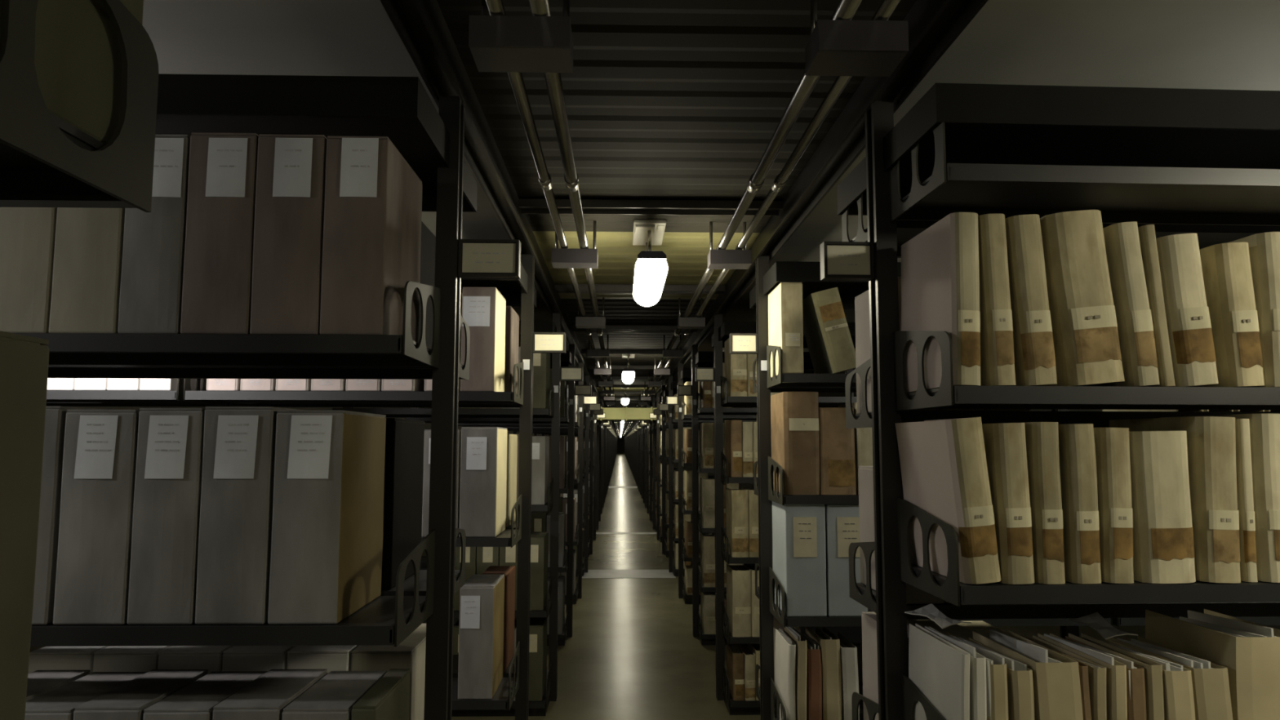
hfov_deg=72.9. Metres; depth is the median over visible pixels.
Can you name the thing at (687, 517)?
volume
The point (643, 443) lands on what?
shelving rack
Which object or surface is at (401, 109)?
shelving rack
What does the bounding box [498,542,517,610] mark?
box
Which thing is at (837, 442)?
volume
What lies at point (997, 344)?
volume
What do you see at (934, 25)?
rail
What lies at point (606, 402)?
hanger
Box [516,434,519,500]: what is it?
box
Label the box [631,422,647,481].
shelving rack
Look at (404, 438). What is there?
box
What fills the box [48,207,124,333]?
box
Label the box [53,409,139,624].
box
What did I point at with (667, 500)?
volume
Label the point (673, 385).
shelving rack
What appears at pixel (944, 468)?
volume
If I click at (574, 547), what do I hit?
box
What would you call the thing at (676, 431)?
volume
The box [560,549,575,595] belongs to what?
box
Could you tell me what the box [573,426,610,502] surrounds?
shelving rack
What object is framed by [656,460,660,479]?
volume
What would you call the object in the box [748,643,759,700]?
volume
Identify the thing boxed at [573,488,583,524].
box
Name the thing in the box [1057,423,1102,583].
volume
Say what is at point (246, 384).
box
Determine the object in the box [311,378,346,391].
box
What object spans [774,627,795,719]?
folder
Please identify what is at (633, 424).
shelving rack
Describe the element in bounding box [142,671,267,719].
box
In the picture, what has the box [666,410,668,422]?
volume
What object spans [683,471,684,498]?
volume
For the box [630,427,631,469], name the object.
shelving rack
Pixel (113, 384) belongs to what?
box
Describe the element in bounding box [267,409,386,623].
box
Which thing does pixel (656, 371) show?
hanger
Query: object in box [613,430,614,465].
shelving rack
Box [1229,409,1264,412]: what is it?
volume
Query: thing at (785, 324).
box
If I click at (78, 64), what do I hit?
box
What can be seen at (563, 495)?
box
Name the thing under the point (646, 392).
hanger
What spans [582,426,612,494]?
shelving rack
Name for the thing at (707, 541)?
volume
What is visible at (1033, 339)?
volume
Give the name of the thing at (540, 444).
box
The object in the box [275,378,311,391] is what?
box
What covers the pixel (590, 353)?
hanger
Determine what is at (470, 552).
box
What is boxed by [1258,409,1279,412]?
volume
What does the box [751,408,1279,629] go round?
wall
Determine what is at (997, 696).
folder
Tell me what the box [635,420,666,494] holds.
shelving rack
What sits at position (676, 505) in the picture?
volume
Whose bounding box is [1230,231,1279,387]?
volume
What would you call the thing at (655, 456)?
volume
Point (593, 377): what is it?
trim
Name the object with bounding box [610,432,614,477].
shelving rack
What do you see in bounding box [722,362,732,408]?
volume
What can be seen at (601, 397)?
trim
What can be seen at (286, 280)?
box
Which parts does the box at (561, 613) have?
lid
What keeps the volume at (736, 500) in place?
on the shelving rack at (722, 331)
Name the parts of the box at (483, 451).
lid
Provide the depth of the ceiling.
1.94 m
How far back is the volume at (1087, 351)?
1.59 m
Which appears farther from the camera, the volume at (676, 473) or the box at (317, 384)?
the volume at (676, 473)
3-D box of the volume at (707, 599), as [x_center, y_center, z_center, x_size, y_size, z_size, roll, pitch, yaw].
[0.508,1.840,6.350,0.103,0.273,0.277,0,-5,-1]
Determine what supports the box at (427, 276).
on the shelving rack at (401, 109)
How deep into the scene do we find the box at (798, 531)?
3.11 m
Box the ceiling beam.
[518,198,782,215]
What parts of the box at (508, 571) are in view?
lid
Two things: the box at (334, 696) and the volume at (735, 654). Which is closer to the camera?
the box at (334, 696)
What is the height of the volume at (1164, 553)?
0.271 m
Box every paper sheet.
[904,603,971,628]
[1067,612,1137,639]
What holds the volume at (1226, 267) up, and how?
on the shelving rack at (1204, 162)
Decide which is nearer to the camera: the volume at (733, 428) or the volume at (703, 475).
the volume at (733, 428)
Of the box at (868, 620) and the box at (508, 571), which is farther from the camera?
the box at (508, 571)
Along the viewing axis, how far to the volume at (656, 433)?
14.35 m
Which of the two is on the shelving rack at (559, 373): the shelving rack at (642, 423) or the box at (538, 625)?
the box at (538, 625)
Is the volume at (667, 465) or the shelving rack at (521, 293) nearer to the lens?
the shelving rack at (521, 293)
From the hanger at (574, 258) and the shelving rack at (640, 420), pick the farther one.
the shelving rack at (640, 420)
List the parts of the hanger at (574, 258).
hanger rod, hanger rod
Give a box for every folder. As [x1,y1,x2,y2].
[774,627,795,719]
[783,626,807,719]
[800,632,822,719]
[805,626,841,719]
[837,631,859,719]
[908,623,969,719]
[924,626,986,719]
[946,631,1008,719]
[958,637,1034,719]
[972,628,1083,719]
[1017,633,1091,719]
[1022,635,1106,719]
[1037,633,1127,719]
[1065,635,1146,719]
[1068,632,1164,719]
[1100,638,1195,719]
[1109,635,1232,719]
[1145,608,1279,719]
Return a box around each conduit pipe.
[485,0,618,436]
[528,0,618,434]
[622,0,862,435]
[623,0,900,435]
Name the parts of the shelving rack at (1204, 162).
shelf, shelf, shelf, shelf, shelf, shelf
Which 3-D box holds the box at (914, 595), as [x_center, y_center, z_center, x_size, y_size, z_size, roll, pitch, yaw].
[0.606,0.399,2.037,0.102,0.290,0.291,0,-5,-3]
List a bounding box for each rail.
[380,0,617,435]
[625,0,988,434]
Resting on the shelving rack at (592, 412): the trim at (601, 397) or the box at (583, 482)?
the box at (583, 482)
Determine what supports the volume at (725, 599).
on the shelving rack at (699, 359)
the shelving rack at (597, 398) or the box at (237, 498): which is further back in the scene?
the shelving rack at (597, 398)
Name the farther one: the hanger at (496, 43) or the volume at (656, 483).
the volume at (656, 483)
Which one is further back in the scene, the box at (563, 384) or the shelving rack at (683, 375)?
the shelving rack at (683, 375)
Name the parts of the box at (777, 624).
lid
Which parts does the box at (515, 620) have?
lid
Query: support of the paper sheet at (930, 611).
on the folder at (978, 700)
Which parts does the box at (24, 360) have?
lid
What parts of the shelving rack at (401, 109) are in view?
shelf, shelf, shelf, shelf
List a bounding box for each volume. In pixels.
[652,435,656,452]
[652,456,657,475]
[652,479,657,499]
[656,433,660,453]
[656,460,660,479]
[656,483,662,505]
[660,402,666,425]
[660,431,666,454]
[660,463,662,484]
[660,488,668,513]
[660,518,666,537]
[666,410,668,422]
[666,428,674,457]
[666,464,673,490]
[666,498,668,524]
[666,526,674,550]
[673,394,678,419]
[674,429,678,459]
[674,471,678,498]
[674,502,684,537]
[674,541,684,568]
[683,427,691,459]
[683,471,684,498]
[684,381,691,414]
[684,428,692,462]
[684,470,692,511]
[684,514,691,537]
[684,520,692,557]
[684,561,690,565]
[684,564,692,595]
[691,561,700,595]
[697,381,699,408]
[698,430,699,462]
[698,472,707,511]
[698,531,700,557]
[699,381,711,408]
[699,422,713,468]
[700,477,715,528]
[700,533,715,586]
[700,591,715,634]
[711,381,714,408]
[713,533,728,586]
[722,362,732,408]
[723,420,727,468]
[723,482,738,488]
[724,337,746,397]
[724,419,742,476]
[724,595,726,610]
[725,487,748,557]
[726,563,751,636]
[726,642,744,700]
[738,644,755,700]
[742,422,753,476]
[742,487,759,557]
[745,564,759,636]
[746,354,756,396]
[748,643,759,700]
[752,422,757,476]
[770,391,820,494]
[802,287,856,373]
[818,407,856,494]
[837,402,872,494]
[854,276,938,413]
[894,417,1000,584]
[900,212,981,392]
[977,213,1016,386]
[982,422,1034,584]
[1004,213,1057,386]
[1024,422,1064,584]
[1038,209,1124,386]
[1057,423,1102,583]
[1085,222,1159,386]
[1093,427,1133,583]
[1102,409,1203,411]
[1108,416,1240,582]
[1128,431,1196,583]
[1137,224,1174,386]
[1155,232,1218,386]
[1162,413,1279,582]
[1186,242,1264,386]
[1203,409,1234,411]
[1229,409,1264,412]
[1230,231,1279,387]
[1233,418,1257,582]
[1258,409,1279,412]
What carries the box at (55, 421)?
on the shelving rack at (401, 109)
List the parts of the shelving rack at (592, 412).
shelf, shelf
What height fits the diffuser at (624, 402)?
0.079 m
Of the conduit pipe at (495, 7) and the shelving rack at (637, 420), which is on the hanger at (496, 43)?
the conduit pipe at (495, 7)
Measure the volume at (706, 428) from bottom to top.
0.330 m
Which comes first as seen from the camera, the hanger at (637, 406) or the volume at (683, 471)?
the volume at (683, 471)
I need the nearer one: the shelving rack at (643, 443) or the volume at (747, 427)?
the volume at (747, 427)
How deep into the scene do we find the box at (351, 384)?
3.13 m
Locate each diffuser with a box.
[621,398,629,405]
[622,372,635,384]
[632,261,667,306]
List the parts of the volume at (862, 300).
lid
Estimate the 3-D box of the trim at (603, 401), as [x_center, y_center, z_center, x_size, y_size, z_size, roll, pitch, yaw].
[-0.294,0.816,17.298,0.892,0.065,0.090,0,-5,-1]
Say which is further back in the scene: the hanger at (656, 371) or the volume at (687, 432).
the hanger at (656, 371)
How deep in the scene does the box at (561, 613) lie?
6.21 m
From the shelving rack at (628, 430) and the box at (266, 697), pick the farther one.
the shelving rack at (628, 430)
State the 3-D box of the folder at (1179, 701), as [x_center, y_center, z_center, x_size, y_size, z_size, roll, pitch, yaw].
[0.952,0.662,1.661,0.052,0.218,0.266,0,-5,-3]
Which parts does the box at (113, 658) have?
lid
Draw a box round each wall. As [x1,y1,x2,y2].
[72,406,584,438]
[617,435,647,453]
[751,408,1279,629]
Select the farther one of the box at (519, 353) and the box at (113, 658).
the box at (519, 353)
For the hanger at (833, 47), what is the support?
hanging from the ceiling
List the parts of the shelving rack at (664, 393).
shelf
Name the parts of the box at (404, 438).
lid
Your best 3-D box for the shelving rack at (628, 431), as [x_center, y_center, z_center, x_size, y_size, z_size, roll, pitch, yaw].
[-0.469,5.952,59.177,0.912,2.200,0.660,0,-5,-1]
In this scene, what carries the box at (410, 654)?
on the shelving rack at (401, 109)
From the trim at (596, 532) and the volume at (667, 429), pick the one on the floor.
the trim at (596, 532)
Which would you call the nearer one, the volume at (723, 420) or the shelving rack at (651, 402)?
the volume at (723, 420)
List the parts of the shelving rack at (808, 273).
shelf, shelf, shelf, shelf, shelf, shelf, shelf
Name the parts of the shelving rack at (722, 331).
shelf, shelf, kick plate, shelf, shelf, shelf, shelf, shelf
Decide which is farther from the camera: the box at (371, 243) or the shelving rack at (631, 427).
the shelving rack at (631, 427)
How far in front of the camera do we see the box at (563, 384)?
6.35 m
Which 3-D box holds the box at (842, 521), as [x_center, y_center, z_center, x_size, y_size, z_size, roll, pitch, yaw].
[0.741,0.732,3.247,0.141,0.394,0.286,0,-5,-1]
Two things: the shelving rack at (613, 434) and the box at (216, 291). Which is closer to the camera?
the box at (216, 291)
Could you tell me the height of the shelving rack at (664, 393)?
2.200 m
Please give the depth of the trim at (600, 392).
14.07 m
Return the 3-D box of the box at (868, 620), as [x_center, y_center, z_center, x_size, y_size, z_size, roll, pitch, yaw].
[0.606,0.757,2.003,0.102,0.290,0.291,0,-5,-3]
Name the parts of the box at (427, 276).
lid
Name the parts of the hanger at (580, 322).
hanger rod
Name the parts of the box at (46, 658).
lid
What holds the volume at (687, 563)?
on the shelving rack at (673, 385)
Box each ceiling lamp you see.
[621,387,629,405]
[622,354,635,384]
[632,219,667,306]
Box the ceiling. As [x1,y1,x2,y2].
[142,0,1279,435]
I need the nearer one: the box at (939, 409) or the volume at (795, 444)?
the box at (939, 409)
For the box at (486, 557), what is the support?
on the shelving rack at (559, 373)
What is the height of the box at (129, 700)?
0.395 m
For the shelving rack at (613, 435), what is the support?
on the floor
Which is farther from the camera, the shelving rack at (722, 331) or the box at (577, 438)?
the box at (577, 438)
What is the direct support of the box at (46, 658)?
on the shelving rack at (401, 109)
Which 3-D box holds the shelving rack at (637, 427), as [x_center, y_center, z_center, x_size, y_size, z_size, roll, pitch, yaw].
[0.376,2.487,22.551,0.912,2.200,0.660,0,-5,-1]
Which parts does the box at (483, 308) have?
lid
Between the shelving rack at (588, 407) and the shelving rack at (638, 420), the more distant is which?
the shelving rack at (638, 420)
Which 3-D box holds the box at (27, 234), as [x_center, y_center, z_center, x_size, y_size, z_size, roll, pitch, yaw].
[-1.130,-0.219,1.690,0.146,0.370,0.286,0,-5,-1]
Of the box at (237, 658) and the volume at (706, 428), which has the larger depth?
the volume at (706, 428)
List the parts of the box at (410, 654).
lid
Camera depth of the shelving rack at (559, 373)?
4.90 m
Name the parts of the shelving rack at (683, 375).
shelf, shelf, kick plate, shelf, shelf, shelf, shelf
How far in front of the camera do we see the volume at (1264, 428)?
1.58 m
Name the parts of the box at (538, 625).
lid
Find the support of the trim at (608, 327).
attached to the ceiling
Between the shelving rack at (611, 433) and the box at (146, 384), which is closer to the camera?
the box at (146, 384)
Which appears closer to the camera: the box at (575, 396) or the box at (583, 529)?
the box at (575, 396)
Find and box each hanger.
[468,0,573,72]
[551,220,598,268]
[575,297,605,328]
[586,334,608,357]
[594,356,611,374]
[598,371,613,386]
[601,381,613,394]
[604,389,614,400]
[605,401,615,404]
[636,400,644,408]
[638,395,647,404]
[640,389,650,400]
[644,381,655,394]
[648,371,661,386]
[653,356,670,375]
[662,334,683,357]
[677,297,705,328]
[707,221,751,269]
[804,0,908,76]
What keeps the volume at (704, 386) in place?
on the shelving rack at (699, 359)
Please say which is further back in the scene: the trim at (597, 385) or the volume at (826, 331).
the trim at (597, 385)
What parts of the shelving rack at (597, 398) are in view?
shelf, shelf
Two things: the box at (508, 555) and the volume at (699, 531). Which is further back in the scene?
the volume at (699, 531)
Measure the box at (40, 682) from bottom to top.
0.395 m
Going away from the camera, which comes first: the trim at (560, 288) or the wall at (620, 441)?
the trim at (560, 288)
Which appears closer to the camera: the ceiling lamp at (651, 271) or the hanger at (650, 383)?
the ceiling lamp at (651, 271)
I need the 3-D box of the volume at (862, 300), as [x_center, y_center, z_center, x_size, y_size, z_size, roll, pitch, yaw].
[0.607,-0.025,2.077,0.101,0.300,0.291,0,-5,-3]
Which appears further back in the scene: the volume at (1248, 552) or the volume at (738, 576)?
the volume at (738, 576)
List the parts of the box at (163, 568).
lid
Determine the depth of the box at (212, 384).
3.12 m
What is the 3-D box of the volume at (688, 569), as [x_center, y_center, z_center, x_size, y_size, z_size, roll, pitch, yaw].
[0.448,2.010,7.940,0.056,0.234,0.277,0,-5,-1]
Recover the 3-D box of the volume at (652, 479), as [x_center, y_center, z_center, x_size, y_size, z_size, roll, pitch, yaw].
[0.288,2.377,15.940,0.103,0.350,0.277,0,-5,-1]
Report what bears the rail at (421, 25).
attached to the ceiling
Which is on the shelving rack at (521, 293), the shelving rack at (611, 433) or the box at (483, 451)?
the box at (483, 451)
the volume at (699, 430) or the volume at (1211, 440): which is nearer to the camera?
the volume at (1211, 440)
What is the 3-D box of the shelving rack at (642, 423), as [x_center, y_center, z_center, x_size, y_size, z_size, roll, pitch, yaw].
[0.709,2.036,17.779,1.357,2.200,0.661,0,-5,-1]
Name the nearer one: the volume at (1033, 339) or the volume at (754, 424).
the volume at (1033, 339)
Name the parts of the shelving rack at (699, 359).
shelf, shelf, shelf, shelf, shelf, shelf, kick plate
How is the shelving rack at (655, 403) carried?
on the floor
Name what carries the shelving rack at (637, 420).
on the floor
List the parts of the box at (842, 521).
lid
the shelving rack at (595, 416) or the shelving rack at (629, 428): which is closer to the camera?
the shelving rack at (595, 416)
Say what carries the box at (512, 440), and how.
on the shelving rack at (521, 293)
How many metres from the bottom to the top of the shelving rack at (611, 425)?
2.200 m
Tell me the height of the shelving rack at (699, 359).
2.200 m
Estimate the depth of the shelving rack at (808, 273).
3.38 m
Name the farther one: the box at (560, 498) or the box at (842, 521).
the box at (560, 498)
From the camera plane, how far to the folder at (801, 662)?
3.07 m
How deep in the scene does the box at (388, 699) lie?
1.60 m
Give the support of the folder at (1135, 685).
on the shelving rack at (1204, 162)
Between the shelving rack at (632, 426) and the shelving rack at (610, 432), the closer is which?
the shelving rack at (610, 432)
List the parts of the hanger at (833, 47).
hanger rod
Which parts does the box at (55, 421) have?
lid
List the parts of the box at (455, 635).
lid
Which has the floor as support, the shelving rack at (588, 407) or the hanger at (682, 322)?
the shelving rack at (588, 407)
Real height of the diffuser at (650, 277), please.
0.079 m
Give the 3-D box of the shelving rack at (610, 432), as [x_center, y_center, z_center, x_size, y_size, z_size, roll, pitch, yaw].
[-1.428,3.385,32.069,0.932,2.200,0.660,0,-5,-1]
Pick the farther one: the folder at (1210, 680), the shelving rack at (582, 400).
the shelving rack at (582, 400)
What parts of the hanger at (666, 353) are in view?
hanger rod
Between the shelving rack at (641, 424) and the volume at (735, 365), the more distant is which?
the shelving rack at (641, 424)
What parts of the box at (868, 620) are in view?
lid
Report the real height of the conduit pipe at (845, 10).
0.040 m
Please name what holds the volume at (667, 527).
on the shelving rack at (664, 393)
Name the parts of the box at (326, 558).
lid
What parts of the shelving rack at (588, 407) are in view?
shelf, shelf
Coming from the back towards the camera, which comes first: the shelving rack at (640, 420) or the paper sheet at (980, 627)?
the shelving rack at (640, 420)
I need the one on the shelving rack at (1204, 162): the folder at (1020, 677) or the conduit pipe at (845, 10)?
the folder at (1020, 677)
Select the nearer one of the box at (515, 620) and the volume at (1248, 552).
the volume at (1248, 552)
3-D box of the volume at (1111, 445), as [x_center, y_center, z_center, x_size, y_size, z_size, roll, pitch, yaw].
[0.858,0.273,1.694,0.056,0.277,0.281,1,-5,-3]
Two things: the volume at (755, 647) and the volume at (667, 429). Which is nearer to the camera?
the volume at (755, 647)
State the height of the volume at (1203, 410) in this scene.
0.351 m
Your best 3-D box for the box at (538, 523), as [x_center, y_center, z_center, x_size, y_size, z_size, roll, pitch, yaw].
[-0.742,1.312,6.379,0.120,0.385,0.281,0,-5,-1]
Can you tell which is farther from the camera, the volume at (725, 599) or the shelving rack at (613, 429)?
the shelving rack at (613, 429)
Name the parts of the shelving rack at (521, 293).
shelf, shelf, shelf, shelf, shelf, shelf, shelf, shelf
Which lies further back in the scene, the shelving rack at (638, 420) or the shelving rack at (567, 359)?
the shelving rack at (638, 420)
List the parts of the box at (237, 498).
lid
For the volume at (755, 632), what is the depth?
4.66 m
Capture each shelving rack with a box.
[13,74,520,719]
[47,253,565,719]
[332,313,582,716]
[404,343,591,645]
[457,363,597,604]
[499,375,600,576]
[507,384,603,556]
[513,391,605,542]
[532,397,599,530]
[533,401,608,520]
[542,405,609,513]
[548,422,610,507]
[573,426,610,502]
[576,425,611,497]
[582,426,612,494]
[582,430,613,488]
[588,426,613,491]
[608,421,613,456]
[608,429,613,483]
[609,431,613,481]
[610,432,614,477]
[611,425,614,475]
[612,434,615,471]
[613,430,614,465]
[613,435,616,468]
[626,431,628,463]
[626,433,627,461]
[628,426,631,471]
[628,430,629,465]
[629,426,647,473]
[629,428,630,467]
[630,424,647,476]
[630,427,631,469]
[631,422,647,479]
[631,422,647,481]
[631,423,647,477]
[632,420,647,483]
[633,420,653,485]
[634,420,662,488]
[635,420,666,491]
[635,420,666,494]
[636,425,666,498]
[638,416,676,502]
[640,413,700,508]
[641,405,700,515]
[643,401,714,522]
[646,397,712,531]
[649,391,740,542]
[653,385,755,556]
[658,376,756,576]
[666,363,813,604]
[677,344,862,644]
[695,314,862,715]
[728,255,1279,719]
[819,83,1279,719]
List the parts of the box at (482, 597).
lid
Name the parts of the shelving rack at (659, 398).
shelf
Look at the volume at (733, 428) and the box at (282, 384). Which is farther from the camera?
the volume at (733, 428)
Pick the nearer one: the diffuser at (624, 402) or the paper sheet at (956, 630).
the paper sheet at (956, 630)
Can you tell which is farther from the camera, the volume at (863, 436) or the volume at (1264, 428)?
the volume at (863, 436)
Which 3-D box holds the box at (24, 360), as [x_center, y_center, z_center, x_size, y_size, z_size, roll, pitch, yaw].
[-0.502,0.178,0.491,0.132,0.414,0.286,0,-5,-1]
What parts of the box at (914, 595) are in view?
lid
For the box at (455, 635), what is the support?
on the shelving rack at (559, 373)
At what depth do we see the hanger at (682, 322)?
4.86 m
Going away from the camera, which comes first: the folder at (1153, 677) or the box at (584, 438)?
the folder at (1153, 677)
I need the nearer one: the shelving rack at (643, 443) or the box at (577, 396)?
the box at (577, 396)
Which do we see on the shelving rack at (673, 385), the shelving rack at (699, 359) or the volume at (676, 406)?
the volume at (676, 406)
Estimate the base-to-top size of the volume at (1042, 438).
0.287 m
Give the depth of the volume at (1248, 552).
1.58 m
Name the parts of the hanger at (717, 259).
hanger rod, hanger rod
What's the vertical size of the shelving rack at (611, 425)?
2.200 m
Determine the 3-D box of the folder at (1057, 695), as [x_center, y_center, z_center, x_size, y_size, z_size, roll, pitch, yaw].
[0.733,0.649,1.650,0.082,0.241,0.264,0,-5,-3]
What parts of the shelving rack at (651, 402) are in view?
shelf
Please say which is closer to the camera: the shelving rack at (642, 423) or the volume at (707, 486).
the volume at (707, 486)
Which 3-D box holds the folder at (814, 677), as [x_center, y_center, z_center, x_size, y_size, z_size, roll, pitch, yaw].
[0.617,1.186,3.198,0.050,0.322,0.278,0,-5,-1]
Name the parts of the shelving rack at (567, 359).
shelf, shelf, shelf, shelf, shelf, shelf, kick plate, shelf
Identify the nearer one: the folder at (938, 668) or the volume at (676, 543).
the folder at (938, 668)
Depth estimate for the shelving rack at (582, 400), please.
8.14 m
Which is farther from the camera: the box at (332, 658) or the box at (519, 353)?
the box at (519, 353)
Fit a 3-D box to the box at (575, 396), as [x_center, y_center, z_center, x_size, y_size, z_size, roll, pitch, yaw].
[-0.653,0.410,8.074,0.123,0.340,0.280,0,-5,-1]
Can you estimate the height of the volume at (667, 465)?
0.330 m
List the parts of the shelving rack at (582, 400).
shelf, shelf, shelf, shelf, kick plate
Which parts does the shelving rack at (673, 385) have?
kick plate, shelf, shelf, shelf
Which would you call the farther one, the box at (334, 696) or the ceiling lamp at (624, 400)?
the ceiling lamp at (624, 400)
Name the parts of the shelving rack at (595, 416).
shelf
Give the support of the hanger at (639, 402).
hanging from the ceiling
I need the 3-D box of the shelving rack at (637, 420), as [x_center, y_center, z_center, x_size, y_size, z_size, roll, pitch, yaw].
[0.266,2.939,27.328,0.912,2.200,0.660,0,-5,-1]
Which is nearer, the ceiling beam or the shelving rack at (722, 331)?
the ceiling beam
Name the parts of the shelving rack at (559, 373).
shelf, shelf, shelf, shelf, kick plate, shelf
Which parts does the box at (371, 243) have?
lid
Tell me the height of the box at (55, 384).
0.356 m
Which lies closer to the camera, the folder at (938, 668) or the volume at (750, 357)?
the folder at (938, 668)
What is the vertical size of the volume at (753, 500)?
0.360 m
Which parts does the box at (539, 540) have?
lid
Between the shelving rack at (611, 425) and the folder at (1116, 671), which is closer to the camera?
the folder at (1116, 671)
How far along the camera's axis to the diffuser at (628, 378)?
7.79 m
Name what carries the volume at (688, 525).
on the shelving rack at (683, 375)
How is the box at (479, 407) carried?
on the shelving rack at (559, 373)
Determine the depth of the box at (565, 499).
7.85 m
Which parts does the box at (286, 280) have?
lid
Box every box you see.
[0,0,143,144]
[0,207,57,333]
[0,330,50,719]
[25,671,147,719]
[26,670,89,701]
[28,646,106,673]
[31,405,111,624]
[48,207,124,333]
[48,377,75,390]
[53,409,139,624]
[73,669,208,719]
[74,377,107,390]
[93,645,171,672]
[106,377,142,391]
[118,133,190,333]
[127,408,205,624]
[139,378,207,391]
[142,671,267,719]
[157,645,234,673]
[180,132,259,333]
[194,406,298,624]
[206,378,240,391]
[212,668,327,719]
[222,645,296,671]
[240,378,275,391]
[249,133,327,334]
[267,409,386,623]
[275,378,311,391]
[282,671,386,719]
[286,644,359,673]
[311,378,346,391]
[320,136,422,342]
[345,378,382,391]
[351,623,426,719]
[351,668,410,719]
[381,379,425,391]
[381,417,424,589]
[417,221,435,349]
[421,429,461,537]
[424,293,462,391]
[453,546,476,610]
[453,619,459,654]
[457,574,504,699]
[458,426,507,537]
[460,287,506,391]
[475,546,499,574]
[479,407,502,408]
[481,565,515,671]
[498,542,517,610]
[501,346,520,408]
[504,306,519,393]
[506,434,517,527]
[513,619,516,701]
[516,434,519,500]
[528,617,546,701]
[529,532,548,610]
[530,511,549,532]
[531,435,549,504]
[532,353,550,408]
[546,512,565,567]
[546,575,564,634]
[548,435,566,488]
[548,497,563,513]
[550,368,567,417]
[560,492,567,497]
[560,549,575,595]
[562,497,576,542]
[566,384,577,422]
[566,437,577,479]
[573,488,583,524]
[573,530,582,568]
[576,438,583,473]
[577,395,584,425]
[582,481,584,512]
[582,528,584,550]
[583,438,584,468]
[583,477,589,503]
[768,282,804,377]
[772,501,826,616]
[773,615,800,704]
[824,504,867,616]
[857,466,944,604]
[861,611,925,719]
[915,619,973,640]
[937,408,984,410]
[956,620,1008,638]
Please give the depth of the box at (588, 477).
12.62 m
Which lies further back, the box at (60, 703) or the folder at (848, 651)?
the folder at (848, 651)
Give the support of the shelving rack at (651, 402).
on the floor
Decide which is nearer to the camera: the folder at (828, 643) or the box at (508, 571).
the folder at (828, 643)
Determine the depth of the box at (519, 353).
4.75 m
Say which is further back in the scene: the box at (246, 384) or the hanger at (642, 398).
the hanger at (642, 398)
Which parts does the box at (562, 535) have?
lid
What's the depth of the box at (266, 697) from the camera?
1.55 m
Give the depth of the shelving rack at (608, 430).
27.25 m
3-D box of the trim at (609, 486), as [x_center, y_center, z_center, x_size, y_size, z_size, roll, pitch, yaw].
[-0.549,4.098,27.933,1.006,0.003,1.200,0,-5,-1]
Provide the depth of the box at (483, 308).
3.16 m
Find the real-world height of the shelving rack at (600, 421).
2.200 m
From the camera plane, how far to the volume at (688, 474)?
7.89 m
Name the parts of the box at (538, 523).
lid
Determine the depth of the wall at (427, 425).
11.40 m
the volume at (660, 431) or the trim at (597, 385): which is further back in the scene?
the volume at (660, 431)
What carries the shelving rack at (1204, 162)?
on the floor
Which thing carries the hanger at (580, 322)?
hanging from the ceiling
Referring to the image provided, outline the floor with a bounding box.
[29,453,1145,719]
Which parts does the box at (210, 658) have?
lid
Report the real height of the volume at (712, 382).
0.276 m
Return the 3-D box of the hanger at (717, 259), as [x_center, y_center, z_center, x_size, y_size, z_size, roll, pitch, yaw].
[0.329,-0.432,3.202,0.150,0.175,0.102,0,-5,-1]
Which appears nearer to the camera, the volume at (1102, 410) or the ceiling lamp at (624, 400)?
the volume at (1102, 410)
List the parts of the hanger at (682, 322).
hanger rod, hanger rod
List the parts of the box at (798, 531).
lid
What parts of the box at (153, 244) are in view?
lid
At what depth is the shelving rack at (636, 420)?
30.47 m
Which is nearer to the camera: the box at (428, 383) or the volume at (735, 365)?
the box at (428, 383)
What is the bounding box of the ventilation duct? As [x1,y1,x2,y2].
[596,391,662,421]
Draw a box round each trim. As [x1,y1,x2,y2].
[554,284,725,293]
[571,324,697,332]
[581,349,679,354]
[582,569,675,577]
[587,364,671,368]
[592,376,663,379]
[595,384,657,387]
[595,532,657,533]
[599,391,644,393]
[600,396,640,398]
[603,400,647,402]
[608,486,637,488]
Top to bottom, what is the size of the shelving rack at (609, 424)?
2.200 m
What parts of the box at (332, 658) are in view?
lid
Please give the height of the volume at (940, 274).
0.318 m
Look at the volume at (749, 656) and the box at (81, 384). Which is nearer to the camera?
the box at (81, 384)
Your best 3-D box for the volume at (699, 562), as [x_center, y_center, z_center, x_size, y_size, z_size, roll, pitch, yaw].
[0.517,1.998,7.943,0.077,0.257,0.277,0,-5,-1]
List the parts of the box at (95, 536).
lid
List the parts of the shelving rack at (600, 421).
shelf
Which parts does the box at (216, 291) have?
lid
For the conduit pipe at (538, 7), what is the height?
0.040 m
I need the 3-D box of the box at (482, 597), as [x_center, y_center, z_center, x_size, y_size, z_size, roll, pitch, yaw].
[-0.581,1.008,3.190,0.123,0.389,0.286,0,-5,-1]
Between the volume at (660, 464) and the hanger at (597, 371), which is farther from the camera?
the volume at (660, 464)
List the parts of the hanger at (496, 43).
hanger rod, hanger rod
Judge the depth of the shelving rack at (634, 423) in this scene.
33.65 m
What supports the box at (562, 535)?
on the shelving rack at (567, 359)
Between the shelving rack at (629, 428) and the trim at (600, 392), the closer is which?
the trim at (600, 392)
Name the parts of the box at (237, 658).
lid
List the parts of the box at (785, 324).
lid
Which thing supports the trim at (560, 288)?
attached to the ceiling
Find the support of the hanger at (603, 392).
hanging from the ceiling
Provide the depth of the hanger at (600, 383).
9.98 m
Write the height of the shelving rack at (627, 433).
2.200 m
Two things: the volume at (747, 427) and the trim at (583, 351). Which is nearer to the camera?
the volume at (747, 427)

